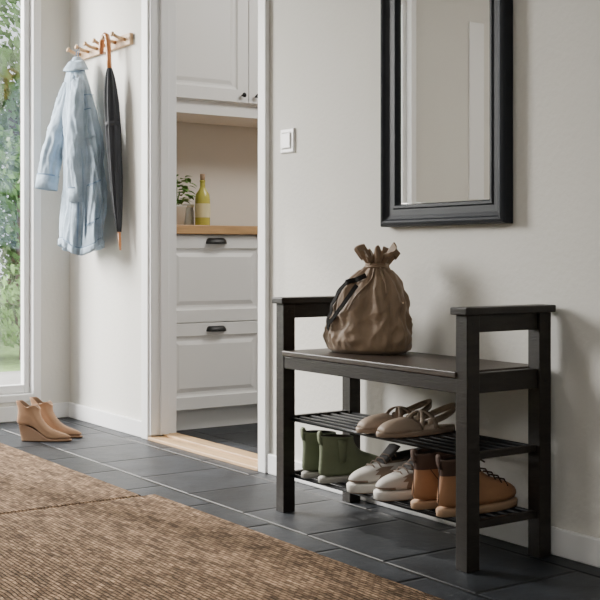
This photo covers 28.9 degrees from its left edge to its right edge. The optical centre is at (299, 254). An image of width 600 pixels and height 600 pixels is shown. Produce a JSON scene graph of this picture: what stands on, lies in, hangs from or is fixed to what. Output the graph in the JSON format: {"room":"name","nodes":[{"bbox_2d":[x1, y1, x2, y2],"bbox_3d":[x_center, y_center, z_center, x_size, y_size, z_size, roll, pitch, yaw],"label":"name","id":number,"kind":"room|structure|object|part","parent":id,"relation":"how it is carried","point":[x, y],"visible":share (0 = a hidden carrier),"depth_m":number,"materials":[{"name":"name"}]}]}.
{"room":"entrance hallway","nodes":[
{"label":"entrance hallway","id":0,"kind":"room"},
{"bbox_2d":[0,0,69,406],"bbox_3d":[-2.842,-0.495,4.524,4.300,2.550,0.150,0,0,-35],"label":"wall","id":1,"kind":"structure","parent":0,"point":[55,14],"depth_m":5.58,"materials":[{"name":"paint"}]},
{"bbox_2d":[0,0,40,402],"bbox_3d":[-2.106,-0.440,4.998,2.050,2.260,0.122,0,0,-35],"label":"window","id":2,"kind":"structure","parent":1,"relation":"in","point":[35,5],"depth_m":5.53,"materials":[{"name":"white wood"}]},
{"bbox_3d":[-2.108,-0.432,5.001,1.970,2.175,0.045,0,0,-35],"label":"sash","id":3,"kind":"part","parent":2,"relation":"part of","materials":[{"name":"white wood"}]},
{"bbox_2d":[0,402,68,422],"bbox_3d":[-2.837,0.744,4.428,4.200,0.072,0.014,0,0,-35],"label":"baseboard","id":4,"kind":"structure","parent":1,"relation":"attached to","point":[7,414],"depth_m":5.45,"materials":[{"name":"white wood"}]},
{"bbox_2d":[176,122,257,225],"bbox_3d":[0.034,-0.495,6.430,2.600,2.550,0.260,0,0,-35],"label":"wall","id":5,"kind":"structure","parent":0,"point":[227,156],"depth_m":5.98,"materials":[{"name":"paint"}]},
{"bbox_2d":[176,0,257,127],"bbox_3d":[-0.100,-1.143,5.920,1.799,0.955,0.410,0,0,-35],"label":"upper cabinet","id":6,"kind":"object","parent":5,"relation":"attached to","point":[217,40],"visible":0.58,"depth_m":5.52,"materials":[{"name":"white wood"}]},
{"bbox_2d":[0,417,599,599],"bbox_3d":[0.306,0.830,2.239,6.900,0.100,7.483,0,0,-35],"label":"floor","id":7,"kind":"structure","parent":0,"point":[416,552],"depth_m":3.44,"materials":[{"name":"tile"}]},
{"bbox_2d":[16,400,71,441],"bbox_3d":[-1.072,0.695,4.882,0.238,0.169,0.070,0,0,2],"label":"boot","id":8,"kind":"object","parent":7,"relation":"on","point":[32,427],"visible":1,"depth_m":4.86,"materials":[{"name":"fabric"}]},
{"bbox_2d":[29,397,82,437],"bbox_3d":[-1.042,0.695,4.988,0.238,0.169,0.070,0,0,8],"label":"boot","id":9,"kind":"object","parent":7,"relation":"on","point":[48,415],"visible":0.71,"depth_m":4.96,"materials":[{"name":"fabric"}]},
{"bbox_2d":[0,443,140,513],"bbox_3d":[-1.972,0.774,3.809,2.325,0.012,1.788,0,0,-35],"label":"jute rug","id":10,"kind":"object","parent":7,"relation":"on","point":[28,481],"visible":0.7,"depth_m":3.88,"materials":[{"name":"brown wicker"}]},
{"bbox_2d":[148,433,257,470],"bbox_3d":[-0.342,0.769,4.589,0.135,0.022,0.864,0,0,-35],"label":"threshold","id":11,"kind":"object","parent":7,"relation":"on","point":[246,459],"depth_m":4.58,"materials":[{"name":"brown wood"}]},
{"bbox_2d":[176,225,257,430],"bbox_3d":[-0.027,0.324,5.832,1.819,0.913,0.637,0,0,-35],"label":"base cabinet","id":12,"kind":"object","parent":7,"relation":"on","point":[217,265],"visible":0.25,"depth_m":5.25,"materials":[{"name":"white wood"}]},
{"bbox_2d":[176,225,257,234],"bbox_3d":[-0.030,-0.113,5.835,1.819,0.040,0.628,0,0,-34],"label":"countertop","id":13,"kind":"structure","parent":12,"relation":"on","point":[180,229],"depth_m":5.22,"materials":[{"name":"brown wood"}]},
{"bbox_2d":[176,205,186,224],"bbox_3d":[-0.571,-0.181,5.371,0.098,0.095,0.098,0,0,-34],"label":"pot","id":14,"kind":"object","parent":13,"relation":"on","point":[180,209],"depth_m":5.34,"materials":[{"name":"white ceramic"}]},
{"bbox_2d":[176,174,196,224],"bbox_3d":[-0.574,-0.251,5.378,0.183,0.234,0.190,0,0,-21],"label":"potted plant","id":15,"kind":"object","parent":13,"relation":"on","point":[180,209],"visible":0.37,"depth_m":5.34,"materials":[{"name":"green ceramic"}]},
{"bbox_2d":[182,204,193,224],"bbox_3d":[-0.525,-0.185,5.451,0.060,0.103,0.060,0,0,-35],"label":"glass jar","id":16,"kind":"object","parent":13,"relation":"on","point":[189,216],"visible":0.52,"depth_m":5.43,"materials":[{"name":"beige glass"}]},
{"bbox_2d":[195,174,209,224],"bbox_3d":[-0.454,-0.256,5.427,0.072,0.244,0.072,0,0,-35],"label":"wine bottle","id":17,"kind":"object","parent":13,"relation":"on","point":[202,198],"visible":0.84,"depth_m":5.40,"materials":[{"name":"yellow glass"}]},
{"bbox_2d":[0,494,443,599],"bbox_3d":[-0.713,0.774,2.017,2.370,0.012,2.572,0,0,-35],"label":"jute rug","id":18,"kind":"object","parent":7,"relation":"on","point":[147,547],"visible":1,"depth_m":2.90,"materials":[{"name":"brown wicker"}]},
{"bbox_2d":[272,296,555,572],"bbox_3d":[0.288,0.455,3.286,0.314,0.651,0.870,0,0,-35],"label":"bench","id":19,"kind":"object","parent":7,"relation":"on","point":[466,375],"visible":0.82,"depth_m":3.01,"materials":[{"name":"black wood"}]},
{"bbox_2d":[300,427,335,478],"bbox_3d":[0.105,0.587,3.535,0.252,0.152,0.089,0,0,-35],"label":"boot","id":20,"kind":"object","parent":19,"relation":"on","point":[310,456],"visible":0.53,"depth_m":3.46,"materials":[{"name":"green rubber"}]},
{"bbox_2d":[317,431,378,483],"bbox_3d":[0.154,0.587,3.457,0.252,0.152,0.089,0,0,-35],"label":"boot","id":21,"kind":"object","parent":19,"relation":"on","point":[339,456],"visible":0.86,"depth_m":3.39,"materials":[{"name":"green rubber"}]},
{"bbox_2d":[323,242,412,354],"bbox_3d":[0.201,0.125,3.446,0.282,0.327,0.184,0,0,30],"label":"drawstring bag","id":22,"kind":"object","parent":19,"relation":"on","point":[369,314],"visible":1,"depth_m":3.38,"materials":[{"name":"brown fabric"}]},
{"bbox_2d":[346,444,421,493],"bbox_3d":[0.251,0.602,3.316,0.276,0.123,0.093,0,0,-35],"label":"sneaker","id":23,"kind":"object","parent":19,"relation":"on","point":[363,480],"visible":0.49,"depth_m":3.27,"materials":[{"name":"beige fabric"}]},
{"bbox_2d":[356,399,431,433],"bbox_3d":[0.270,0.455,3.291,0.265,0.077,0.082,0,0,-35],"label":"sandal","id":24,"kind":"object","parent":19,"relation":"on","point":[370,424],"visible":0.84,"depth_m":3.25,"materials":[{"name":"beige leather"}]},
{"bbox_2d":[373,449,418,500],"bbox_3d":[0.320,0.602,3.216,0.276,0.123,0.093,0,0,-35],"label":"sneaker","id":25,"kind":"object","parent":19,"relation":"on","point":[397,485],"visible":0.38,"depth_m":3.15,"materials":[{"name":"beige fabric"}]},
{"bbox_3d":[0.289,0.297,3.287,0.301,0.016,0.776,0,0,-34],"label":"seat","id":26,"kind":"part","parent":19,"relation":"part of","materials":[{"name":"black wood"}]},
{"bbox_2d":[376,403,455,437],"bbox_3d":[0.324,0.455,3.212,0.265,0.077,0.082,0,0,-32],"label":"sandal","id":27,"kind":"object","parent":19,"relation":"on","point":[400,427],"visible":1,"depth_m":3.18,"materials":[{"name":"beige leather"}]},
{"bbox_2d":[410,448,446,509],"bbox_3d":[0.402,0.584,3.115,0.272,0.158,0.093,0,0,-40],"label":"boot","id":28,"kind":"object","parent":19,"relation":"on","point":[425,470],"visible":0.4,"depth_m":3.04,"materials":[{"name":"brown leather"}]},
{"bbox_2d":[435,454,517,517],"bbox_3d":[0.457,0.584,3.025,0.272,0.158,0.093,0,0,-40],"label":"boot","id":29,"kind":"object","parent":19,"relation":"on","point":[495,494],"visible":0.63,"depth_m":2.99,"materials":[{"name":"brown leather"}]},
{"bbox_2d":[70,0,599,537],"bbox_3d":[1.008,-0.495,2.630,0.100,2.550,7.333,0,0,-35],"label":"wall","id":30,"kind":"structure","parent":0,"point":[325,54],"depth_m":3.61,"materials":[{"name":"paint"}]},
{"bbox_2d":[66,31,132,59],"bbox_3d":[-0.921,-0.943,5.273,0.085,0.055,0.575,0,0,-35],"label":"coat rack","id":31,"kind":"object","parent":30,"relation":"attached to","point":[118,42],"visible":0.89,"depth_m":5.22,"materials":[{"name":"brown wood"}]},
{"bbox_2d":[35,44,107,255],"bbox_3d":[-1.014,-0.485,5.266,0.198,0.975,0.465,0,0,-44],"label":"coat","id":32,"kind":"object","parent":31,"relation":"hanging from","point":[74,136],"visible":1,"depth_m":5.16,"materials":[{"name":"blue fabric"}]},
{"bbox_2d":[99,32,122,249],"bbox_3d":[-0.837,-0.502,5.112,0.178,0.964,0.069,0,0,43],"label":"umbrella","id":33,"kind":"object","parent":31,"relation":"hanging from","point":[111,100],"visible":1,"depth_m":5.07,"materials":[{"name":"black fabric"}]},
{"bbox_3d":[-0.861,-0.902,5.146,0.027,0.165,0.099,0,0,-34],"label":"handle","id":34,"kind":"part","parent":33,"relation":"part of","materials":[{"name":"wood"}]},
{"bbox_2d":[69,402,140,436],"bbox_3d":[-0.887,0.744,5.286,0.014,0.072,0.781,0,0,-35],"label":"baseboard","id":35,"kind":"structure","parent":30,"relation":"attached to","point":[117,422],"depth_m":5.25,"materials":[{"name":"white wood"}]},
{"bbox_2d":[141,0,269,473],"bbox_3d":[-0.344,-0.290,4.593,0.135,2.140,0.976,0,0,-35],"label":"door frame","id":36,"kind":"structure","parent":30,"relation":"attached to","point":[158,17],"depth_m":4.92,"materials":[{"name":"white wood"}]},
{"bbox_2d":[281,128,294,153],"bbox_3d":[-0.045,-0.398,4.061,0.014,0.084,0.080,0,0,-35],"label":"light switch","id":37,"kind":"object","parent":30,"relation":"attached to","point":[287,135],"visible":1,"depth_m":4.05,"materials":[{"name":"plastic"}]},
{"bbox_2d":[268,454,599,567],"bbox_3d":[1.463,0.744,1.867,0.014,0.072,5.559,0,0,-35],"label":"baseboard","id":38,"kind":"structure","parent":30,"relation":"attached to","point":[582,548],"depth_m":3.11,"materials":[{"name":"white wood"}]},
{"bbox_2d":[380,0,512,226],"bbox_3d":[0.410,-0.823,3.375,0.038,1.474,0.538,0,0,-35],"label":"wall mirror","id":39,"kind":"object","parent":30,"relation":"attached to","point":[446,66],"visible":1,"depth_m":3.37,"materials":[{"name":"mirror glass"},{"name":"black painted wood"}]},
{"bbox_3d":[0.417,-0.823,3.379,0.005,1.338,0.402,0,0,-34],"label":"glass","id":40,"kind":"part","parent":39,"relation":"part of","materials":[{"name":"silver mirror"}]},
{"label":"outside","id":41,"kind":"structure","parent":0,"visible":0},
{"bbox_2d":[0,290,20,371],"bbox_3d":[-9.531,0.870,17.875,40.000,0.100,24.800,0,0,-35],"label":"lawn","id":42,"kind":"structure","parent":41,"point":[9,356],"depth_m":9.32,"materials":[{"name":"green plant"}]},
{"bbox_2d":[0,0,20,305],"bbox_3d":[-4.037,-1.642,16.809,6.354,4.920,4.137,0,0,-35],"label":"tree","id":43,"kind":"object","parent":42,"relation":"on","point":[10,92],"visible":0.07,"depth_m":15.51,"materials":[{"name":"green plant"}]},
{"bbox_2d":[0,125,20,335],"bbox_3d":[-4.105,-0.283,10.676,12.548,2.203,2.454,0,0,-35],"label":"hedge","id":44,"kind":"object","parent":42,"relation":"on","point":[9,208],"visible":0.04,"depth_m":11.56,"materials":[{"name":"green plant"}]},
{"bbox_2d":[0,260,20,359],"bbox_3d":[-3.478,0.425,8.244,8.059,0.786,1.378,0,0,-35],"label":"flowering bush","id":45,"kind":"object","parent":42,"relation":"on","point":[9,295],"visible":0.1,"depth_m":9.06,"materials":[{"name":"green plant"}]},
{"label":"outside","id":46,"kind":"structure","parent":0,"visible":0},
{"bbox_2d":[0,371,20,384],"bbox_3d":[-3.092,0.850,5.859,15.000,0.100,2.300,0,0,-35],"label":"paving","id":47,"kind":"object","parent":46,"point":[10,377],"visible":0.02,"depth_m":7.61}
]}

